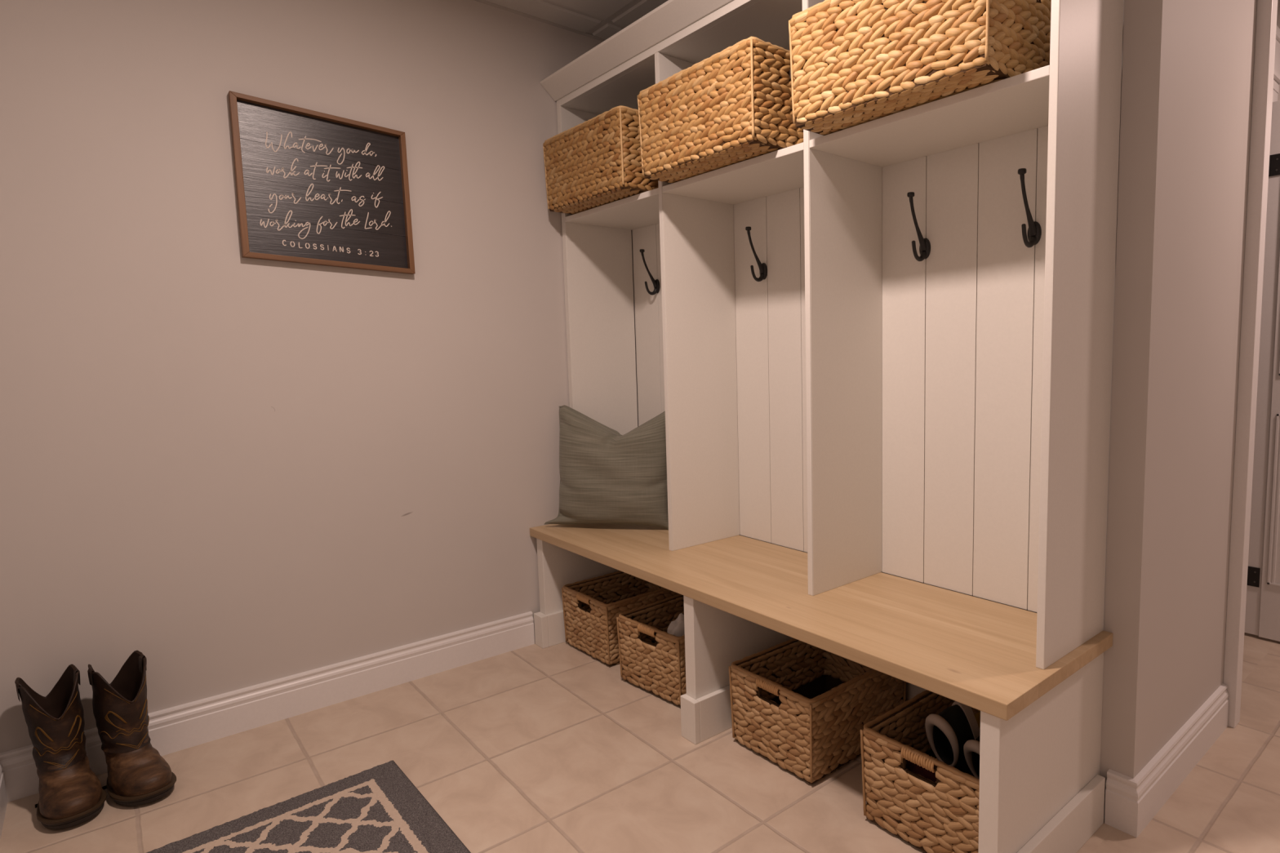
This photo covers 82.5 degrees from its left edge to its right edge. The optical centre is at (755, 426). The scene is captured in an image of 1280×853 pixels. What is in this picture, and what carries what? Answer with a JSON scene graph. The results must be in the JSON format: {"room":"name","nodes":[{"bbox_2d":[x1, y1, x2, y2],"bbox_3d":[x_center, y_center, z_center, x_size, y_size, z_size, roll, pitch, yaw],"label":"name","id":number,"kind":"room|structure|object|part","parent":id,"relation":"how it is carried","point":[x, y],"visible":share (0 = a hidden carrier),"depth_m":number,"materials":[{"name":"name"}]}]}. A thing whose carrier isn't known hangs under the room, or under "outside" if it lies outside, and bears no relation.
{"room":"mudroom","nodes":[
{"label":"mudroom","id":0,"kind":"room"},
{"bbox_2d":[0,0,602,753],"bbox_3d":[-1.285,-0.363,2.414,2.185,2.500,0.120,-6,8,-42],"label":"wall","id":1,"kind":"structure","parent":0,"point":[224,468],"depth_m":2.14,"materials":[{"name":"beige paint"}]},
{"bbox_2d":[0,611,534,802],"bbox_3d":[-1.401,0.842,2.314,1.448,0.127,0.018,-6,8,-42],"label":"baseboard","id":2,"kind":"structure","parent":1,"relation":"attached to","point":[171,730],"depth_m":2.27,"materials":[{"name":"white paint"}]},
{"bbox_2d":[227,90,415,274],"bbox_3d":[-1.330,-0.736,2.239,0.474,0.484,0.027,-6,8,-42],"label":"wall sign","id":3,"kind":"object","parent":1,"relation":"attached to","point":[323,172],"visible":1,"depth_m":2.23,"materials":[{"name":"brown wood"}]},
{"bbox_3d":[-1.498,-0.727,2.085,0.017,0.464,0.027,-6,8,-42],"label":"frame rail","id":4,"kind":"part","parent":3,"relation":"part of","materials":[{"name":"brown wood"}]},
{"bbox_3d":[-1.335,-0.957,2.216,0.468,0.039,0.027,-6,8,-42],"label":"frame rail","id":5,"kind":"part","parent":3,"relation":"part of","materials":[{"name":"brown wood"}]},
{"bbox_3d":[-1.326,-0.512,2.262,0.473,0.034,0.027,-6,8,-42],"label":"frame rail","id":6,"kind":"part","parent":3,"relation":"part of","materials":[{"name":"brown wood"}]},
{"bbox_3d":[-1.162,-0.741,2.394,0.018,0.457,0.027,-6,8,-42],"label":"frame rail","id":7,"kind":"part","parent":3,"relation":"part of","materials":[{"name":"brown wood"}]},
{"bbox_2d":[474,0,641,41],"bbox_3d":[0.983,-1.456,1.810,4.645,0.007,3.700,-6,8,-42],"label":"trim","id":8,"kind":"structure","parent":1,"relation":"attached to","point":[609,20],"depth_m":2.65,"materials":[{"name":"metal"}]},
{"bbox_2d":[0,632,1279,852],"bbox_3d":[1.023,0.941,2.051,4.885,0.100,3.940,-6,8,-42],"label":"floor","id":9,"kind":"structure","parent":0,"point":[532,748],"depth_m":1.90,"materials":[{"name":"beige tile"}]},
{"bbox_2d":[14,664,106,829],"bbox_3d":[-1.737,0.793,1.798,0.290,0.337,0.134,3,7,38],"label":"boot","id":10,"kind":"object","parent":9,"relation":"on","point":[71,793],"visible":1,"depth_m":1.78,"materials":[{"name":"brown leather"}]},
{"bbox_2d":[87,650,176,806],"bbox_3d":[-1.631,0.783,1.877,0.287,0.337,0.134,3,7,32],"label":"boot","id":11,"kind":"object","parent":9,"relation":"on","point":[138,775],"visible":1,"depth_m":1.85,"materials":[{"name":"brown leather"}]},
{"bbox_2d":[146,760,471,852],"bbox_3d":[-0.866,0.990,1.332,0.722,0.010,1.152,-6,8,-44],"label":"rug","id":12,"kind":"object","parent":9,"relation":"on","point":[378,809],"visible":1,"depth_m":1.71,"materials":[{"name":"grey fabric"}]},
{"bbox_2d":[561,570,679,666],"bbox_3d":[-0.488,0.721,2.803,0.420,0.236,0.325,-6,8,-43],"label":"woven basket","id":13,"kind":"object","parent":9,"relation":"on","point":[592,606],"visible":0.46,"depth_m":2.69,"materials":[{"name":"brown wicker"}]},
{"bbox_3d":[-0.738,0.727,2.778,0.015,0.212,0.008,-1,6,2],"label":"corner cord","id":14,"kind":"part","parent":13,"relation":"part of","materials":[{"name":"beige fabric"}]},
{"bbox_3d":[-0.525,0.745,2.555,0.008,0.212,0.014,-1,6,1],"label":"corner cord","id":15,"kind":"part","parent":13,"relation":"part of","materials":[{"name":"beige fabric"}]},
{"bbox_2d":[616,594,686,706],"bbox_3d":[-0.216,0.747,2.497,0.325,0.236,0.420,4,8,43],"label":"woven basket","id":16,"kind":"object","parent":9,"relation":"on","point":[652,660],"visible":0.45,"depth_m":2.37,"materials":[{"name":"brown wicker"}]},
{"bbox_3d":[-0.465,0.754,2.456,0.015,0.212,0.008,-1,6,-2],"label":"corner cord","id":17,"kind":"part","parent":16,"relation":"part of","materials":[{"name":"brown fabric"}]},
{"bbox_2d":[666,613,684,636],"bbox_3d":[-0.235,0.738,2.370,0.158,0.257,0.105,-6,8,-42],"label":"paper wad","id":18,"kind":"object","parent":16,"relation":"in","point":[676,628],"visible":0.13,"depth_m":2.33,"materials":[{"name":"white paper"}]},
{"bbox_3d":[-0.238,0.771,2.246,0.008,0.212,0.014,-1,6,-3],"label":"corner cord","id":19,"kind":"part","parent":16,"relation":"part of","materials":[{"name":"brown fabric"}]},
{"bbox_2d":[728,638,906,784],"bbox_3d":[0.183,0.782,2.075,0.420,0.236,0.325,-6,8,-42],"label":"woven basket","id":20,"kind":"object","parent":9,"relation":"on","point":[804,708],"visible":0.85,"depth_m":1.96,"materials":[{"name":"brown wicker"}]},
{"bbox_3d":[-0.068,0.788,2.055,0.015,0.212,0.008,-1,6,3],"label":"corner cord","id":21,"kind":"part","parent":20,"relation":"part of","materials":[{"name":"brown fabric"}]},
{"bbox_3d":[0.141,0.807,1.828,0.008,0.212,0.014,-1,6,2],"label":"corner cord","id":22,"kind":"part","parent":20,"relation":"part of","materials":[{"name":"brown fabric"}]},
{"bbox_3d":[0.434,0.775,2.096,0.015,0.212,0.008,-1,6,2],"label":"corner cord","id":23,"kind":"part","parent":20,"relation":"part of","materials":[{"name":"brown fabric"}]},
{"bbox_2d":[533,538,1105,852],"bbox_3d":[-0.018,0.677,2.228,0.497,0.425,1.957,-6,8,-42],"label":"storage bench","id":24,"kind":"object","parent":9,"relation":"on","point":[1042,786],"visible":0.6,"depth_m":1.60,"materials":[{"name":"white paint"}]},
{"bbox_3d":[-0.655,0.617,2.938,0.470,0.425,0.046,-6,8,-42],"label":"panel","id":25,"kind":"part","parent":24,"relation":"part of","materials":[{"name":"white paint"}]},
{"bbox_3d":[-0.014,0.676,2.238,0.478,0.425,0.045,-6,8,-42],"label":"support post","id":26,"kind":"part","parent":24,"relation":"part of","materials":[{"name":"white paint"}]},
{"bbox_2d":[529,523,1112,720],"bbox_3d":[-0.025,0.449,2.216,0.487,0.032,1.976,-6,8,-42],"label":"seat","id":27,"kind":"object","parent":24,"relation":"on","point":[980,654],"visible":0.77,"depth_m":1.80,"materials":[{"name":"beige wood"}]},
{"bbox_2d":[543,404,668,529],"bbox_3d":[-0.564,0.153,2.744,0.510,0.468,0.169,0,6,10],"label":"throw pillow","id":28,"kind":"object","parent":27,"relation":"on","point":[607,476],"visible":0.91,"depth_m":2.68,"materials":[{"name":"grey fabric"}]},
{"bbox_2d":[539,0,1124,669],"bbox_3d":[0.014,-0.410,2.179,0.381,1.684,1.973,-6,8,-42],"label":"cubbies","id":29,"kind":"object","parent":27,"relation":"on","point":[997,349],"visible":0.82,"depth_m":1.96,"materials":[{"name":"white paint"}]},
{"bbox_3d":[-0.625,-0.452,2.905,0.298,1.643,0.029,-6,8,-42],"label":"panel","id":30,"kind":"part","parent":29,"relation":"part of","materials":[{"name":"white paint"}]},
{"bbox_2d":[542,105,658,214],"bbox_3d":[-0.471,-0.927,2.609,0.385,0.260,0.527,-6,8,-43],"label":"woven basket","id":31,"kind":"object","parent":29,"relation":"on","point":[596,162],"visible":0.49,"depth_m":2.42,"materials":[{"name":"wicker"}]},
{"bbox_3d":[-0.777,-0.928,2.667,0.014,0.236,0.008,-1,6,1],"label":"corner cord","id":32,"kind":"part","parent":31,"relation":"part of","materials":[{"name":"beige fabric"}]},
{"bbox_3d":[-0.429,-0.897,2.302,0.008,0.236,0.015,-1,6,2],"label":"corner cord","id":33,"kind":"part","parent":31,"relation":"part of","materials":[{"name":"beige fabric"}]},
{"bbox_2d":[565,187,659,230],"bbox_3d":[-0.411,-0.788,2.634,0.300,0.019,0.619,-6,8,-42],"label":"shelf","id":34,"kind":"object","parent":29,"relation":"attached to","point":[640,211],"depth_m":2.67,"materials":[{"name":"white paint"}]},
{"bbox_3d":[-0.111,-1.206,1.997,0.079,0.060,1.973,-6,8,-42],"label":"crown molding","id":35,"kind":"part","parent":29,"relation":"part of","materials":[{"name":"white paint"}]},
{"bbox_2d":[639,248,659,294],"bbox_3d":[-0.419,-0.607,2.832,0.080,0.175,0.033,-6,8,-42],"label":"coat hook","id":36,"kind":"object","parent":29,"relation":"attached to","point":[655,282],"visible":1,"depth_m":2.84,"materials":[{"name":"black metal"}]},
{"bbox_3d":[-0.418,-0.617,2.833,0.075,0.138,0.019,-6,8,-42],"label":"arm","id":37,"kind":"part","parent":36,"relation":"part of","materials":[{"name":"black metal"}]},
{"bbox_3d":[-0.087,-1.176,2.024,0.020,0.044,1.903,-6,8,-42],"label":"rail","id":38,"kind":"part","parent":29,"relation":"part of","materials":[{"name":"white paint"}]},
{"bbox_3d":[0.024,-1.175,2.127,0.282,0.018,1.903,-6,8,-42],"label":"panel","id":39,"kind":"part","parent":29,"relation":"part of","materials":[{"name":"white paint"}]},
{"bbox_2d":[637,35,803,182],"bbox_3d":[-0.045,-0.886,2.132,0.385,0.260,0.527,-6,8,-42],"label":"woven basket","id":40,"kind":"object","parent":29,"relation":"on","point":[733,105],"visible":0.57,"depth_m":1.93,"materials":[{"name":"wicker"}]},
{"bbox_3d":[-0.350,-0.888,2.194,0.014,0.236,0.008,-1,6,2],"label":"corner cord","id":41,"kind":"part","parent":40,"relation":"part of","materials":[{"name":"beige fabric"}]},
{"bbox_3d":[-0.008,-0.857,1.823,0.008,0.236,0.015,-1,6,2],"label":"corner cord","id":42,"kind":"part","parent":40,"relation":"part of","materials":[{"name":"beige fabric"}]},
{"bbox_2d":[662,142,804,204],"bbox_3d":[0.022,-0.748,2.165,0.300,0.019,0.620,-6,8,-42],"label":"shelf","id":43,"kind":"object","parent":29,"relation":"attached to","point":[778,174],"depth_m":2.19,"materials":[{"name":"white paint"}]},
{"bbox_2d":[745,226,767,281],"bbox_3d":[0.000,-0.569,2.378,0.080,0.175,0.033,-6,8,-42],"label":"coat hook","id":44,"kind":"object","parent":29,"relation":"attached to","point":[762,267],"visible":1,"depth_m":2.38,"materials":[{"name":"black metal"}]},
{"bbox_3d":[0.001,-0.579,2.379,0.075,0.138,0.019,-6,8,-42],"label":"arm","id":45,"kind":"part","parent":44,"relation":"part of","materials":[{"name":"black metal"}]},
{"bbox_2d":[906,191,930,261],"bbox_3d":[0.430,-0.529,1.912,0.080,0.175,0.033,-6,8,-42],"label":"coat hook","id":46,"kind":"object","parent":29,"relation":"attached to","point":[925,245],"visible":1,"depth_m":1.92,"materials":[{"name":"black metal"}]},
{"bbox_3d":[0.432,-0.539,1.913,0.075,0.138,0.019,-6,8,-42],"label":"arm","id":47,"kind":"part","parent":46,"relation":"part of","materials":[{"name":"black metal"}]},
{"bbox_2d":[788,0,1051,135],"bbox_3d":[0.394,-0.847,1.668,0.385,0.260,0.527,-7,8,-44],"label":"woven basket","id":48,"kind":"object","parent":29,"relation":"on","point":[855,62],"visible":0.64,"depth_m":1.52,"materials":[{"name":"wicker"}]},
{"bbox_3d":[0.087,-0.848,1.721,0.014,0.236,0.008,-1,6,0],"label":"corner cord","id":49,"kind":"part","parent":48,"relation":"part of","materials":[{"name":"beige fabric"}]},
{"bbox_3d":[0.440,-0.818,1.361,0.008,0.236,0.015,-1,6,1],"label":"corner cord","id":50,"kind":"part","parent":48,"relation":"part of","materials":[{"name":"beige fabric"}]},
{"bbox_2d":[808,65,1049,167],"bbox_3d":[0.457,-0.708,1.694,0.300,0.019,0.624,-6,8,-42],"label":"shelf","id":51,"kind":"object","parent":29,"relation":"attached to","point":[1015,108],"depth_m":1.68,"materials":[{"name":"white paint"}]},
{"bbox_2d":[1017,168,1041,247],"bbox_3d":[0.638,-0.510,1.687,0.080,0.175,0.033,-6,8,-42],"label":"coat hook","id":52,"kind":"object","parent":29,"relation":"attached to","point":[1034,230],"visible":1,"depth_m":1.69,"materials":[{"name":"black metal"}]},
{"bbox_3d":[0.640,-0.520,1.688,0.075,0.138,0.019,-6,8,-42],"label":"arm","id":53,"kind":"part","parent":52,"relation":"part of","materials":[{"name":"black metal"}]},
{"bbox_3d":[0.678,-0.332,1.493,0.298,1.643,0.017,-6,8,-42],"label":"panel","id":54,"kind":"part","parent":29,"relation":"part of","materials":[{"name":"white paint"}]},
{"bbox_3d":[0.624,0.735,1.546,0.478,0.425,0.042,-6,8,-42],"label":"panel","id":55,"kind":"part","parent":24,"relation":"part of","materials":[{"name":"white paint"}]},
{"bbox_2d":[860,689,979,852],"bbox_3d":[0.505,0.812,1.719,0.420,0.236,0.325,-6,8,-42],"label":"woven basket","id":56,"kind":"object","parent":9,"relation":"on","point":[941,815],"visible":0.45,"depth_m":1.61,"materials":[{"name":"brown wicker"}]},
{"bbox_3d":[0.254,0.818,1.698,0.015,0.212,0.008,-1,6,2],"label":"corner cord","id":57,"kind":"part","parent":56,"relation":"part of","materials":[{"name":"brown fabric"}]},
{"bbox_2d":[924,701,980,777],"bbox_3d":[0.482,0.787,1.733,0.160,0.264,0.095,-5,7,-34],"label":"sneaker","id":58,"kind":"object","parent":56,"relation":"in","point":[948,731],"visible":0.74,"depth_m":1.70,"materials":[{"name":"grey"}]},
{"bbox_2d":[963,734,980,779],"bbox_3d":[0.557,0.796,1.663,0.189,0.257,0.095,-6,8,-40],"label":"sneaker","id":59,"kind":"object","parent":56,"relation":"in","point":[971,748],"visible":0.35,"depth_m":1.64,"materials":[{"name":"grey"}]},
{"bbox_2d":[973,711,980,731],"bbox_3d":[0.618,0.767,1.795,0.061,0.284,0.168,-6,8,-42],"label":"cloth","id":60,"kind":"object","parent":56,"relation":"in","point":[977,716],"visible":0.02,"depth_m":1.84,"materials":[{"name":"brown fabric"}]},
{"bbox_2d":[484,0,1279,39],"bbox_3d":[0.982,-1.501,1.806,4.885,0.102,3.940,-6,8,-42],"label":"ceiling","id":61,"kind":"structure","parent":0,"point":[602,9],"depth_m":2.60,"materials":[{"name":"paint"}]},
{"bbox_2d":[906,760,936,782],"bbox_3d":[0.384,0.838,1.635,0.046,0.183,0.205,-6,8,-42],"label":"handle","id":62,"kind":"object","parent":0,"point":[911,766],"visible":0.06,"depth_m":1.62,"materials":[{"name":"black"}]},
{"bbox_2d":[631,0,1257,818],"bbox_3d":[0.412,-0.401,2.511,0.690,2.500,2.031,-6,8,-42],"label":"wall","id":63,"kind":"structure","parent":0,"point":[1188,65],"depth_m":1.67,"materials":[{"name":"beige paint"}]},
{"bbox_2d":[1104,683,1228,838],"bbox_3d":[1.098,0.842,1.889,0.700,0.127,0.071,-6,8,-42],"label":"baseboard","id":64,"kind":"structure","parent":63,"relation":"attached to","point":[1131,804],"depth_m":1.75,"materials":[{"name":"white paint"}]},
{"bbox_2d":[1222,0,1277,728],"bbox_3d":[1.360,-0.289,2.036,0.056,2.340,0.106,-6,8,-42],"label":"trim","id":65,"kind":"structure","parent":63,"relation":"attached to","point":[1267,10],"depth_m":2.00,"materials":[{"name":"white paint"}]},
{"bbox_2d":[1276,0,1279,100],"bbox_3d":[1.957,-0.459,2.822,2.010,2.500,0.100,-6,8,-42],"label":"wall","id":66,"kind":"structure","parent":0,"point":[1278,1],"depth_m":2.62,"materials":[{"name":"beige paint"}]},
{"bbox_2d":[1244,100,1279,641],"bbox_3d":[2.102,-0.163,2.427,0.044,1.965,0.728,-6,8,-42],"label":"door","id":67,"kind":"structure","parent":66,"relation":"in","point":[1262,618],"depth_m":2.66,"materials":[{"name":"white paint"}]},
{"bbox_3d":[2.116,-0.159,2.391,0.005,1.965,0.657,-6,8,-42],"label":"panel","id":68,"kind":"part","parent":67,"relation":"part of","materials":[{"name":"white paint"}]},
{"bbox_3d":[2.091,-0.198,2.407,0.005,1.620,0.558,-6,8,-42],"label":"panel molding","id":69,"kind":"part","parent":67,"relation":"part of","materials":[{"name":"white paint"}]},
{"bbox_2d":[1272,25,1279,102],"bbox_3d":[1.612,-0.275,2.442,0.858,2.222,0.041,-6,8,-42],"label":"trim","id":70,"kind":"structure","parent":66,"relation":"attached to","point":[1277,60],"depth_m":2.58,"materials":[{"name":"white paint"}]},
{"bbox_3d":[-0.751,-0.162,0.319,0.120,2.500,3.940,-6,8,-42],"label":"wall","id":71,"kind":"structure","parent":0,"visible":0},
{"bbox_2d":[0,763,7,839],"bbox_3d":[-0.681,1.013,0.483,0.018,0.127,3.700,-6,8,-42],"label":"baseboard","id":72,"kind":"structure","parent":71,"relation":"attached to","point":[3,799],"depth_m":1.78,"materials":[{"name":"white paint"}]}
]}

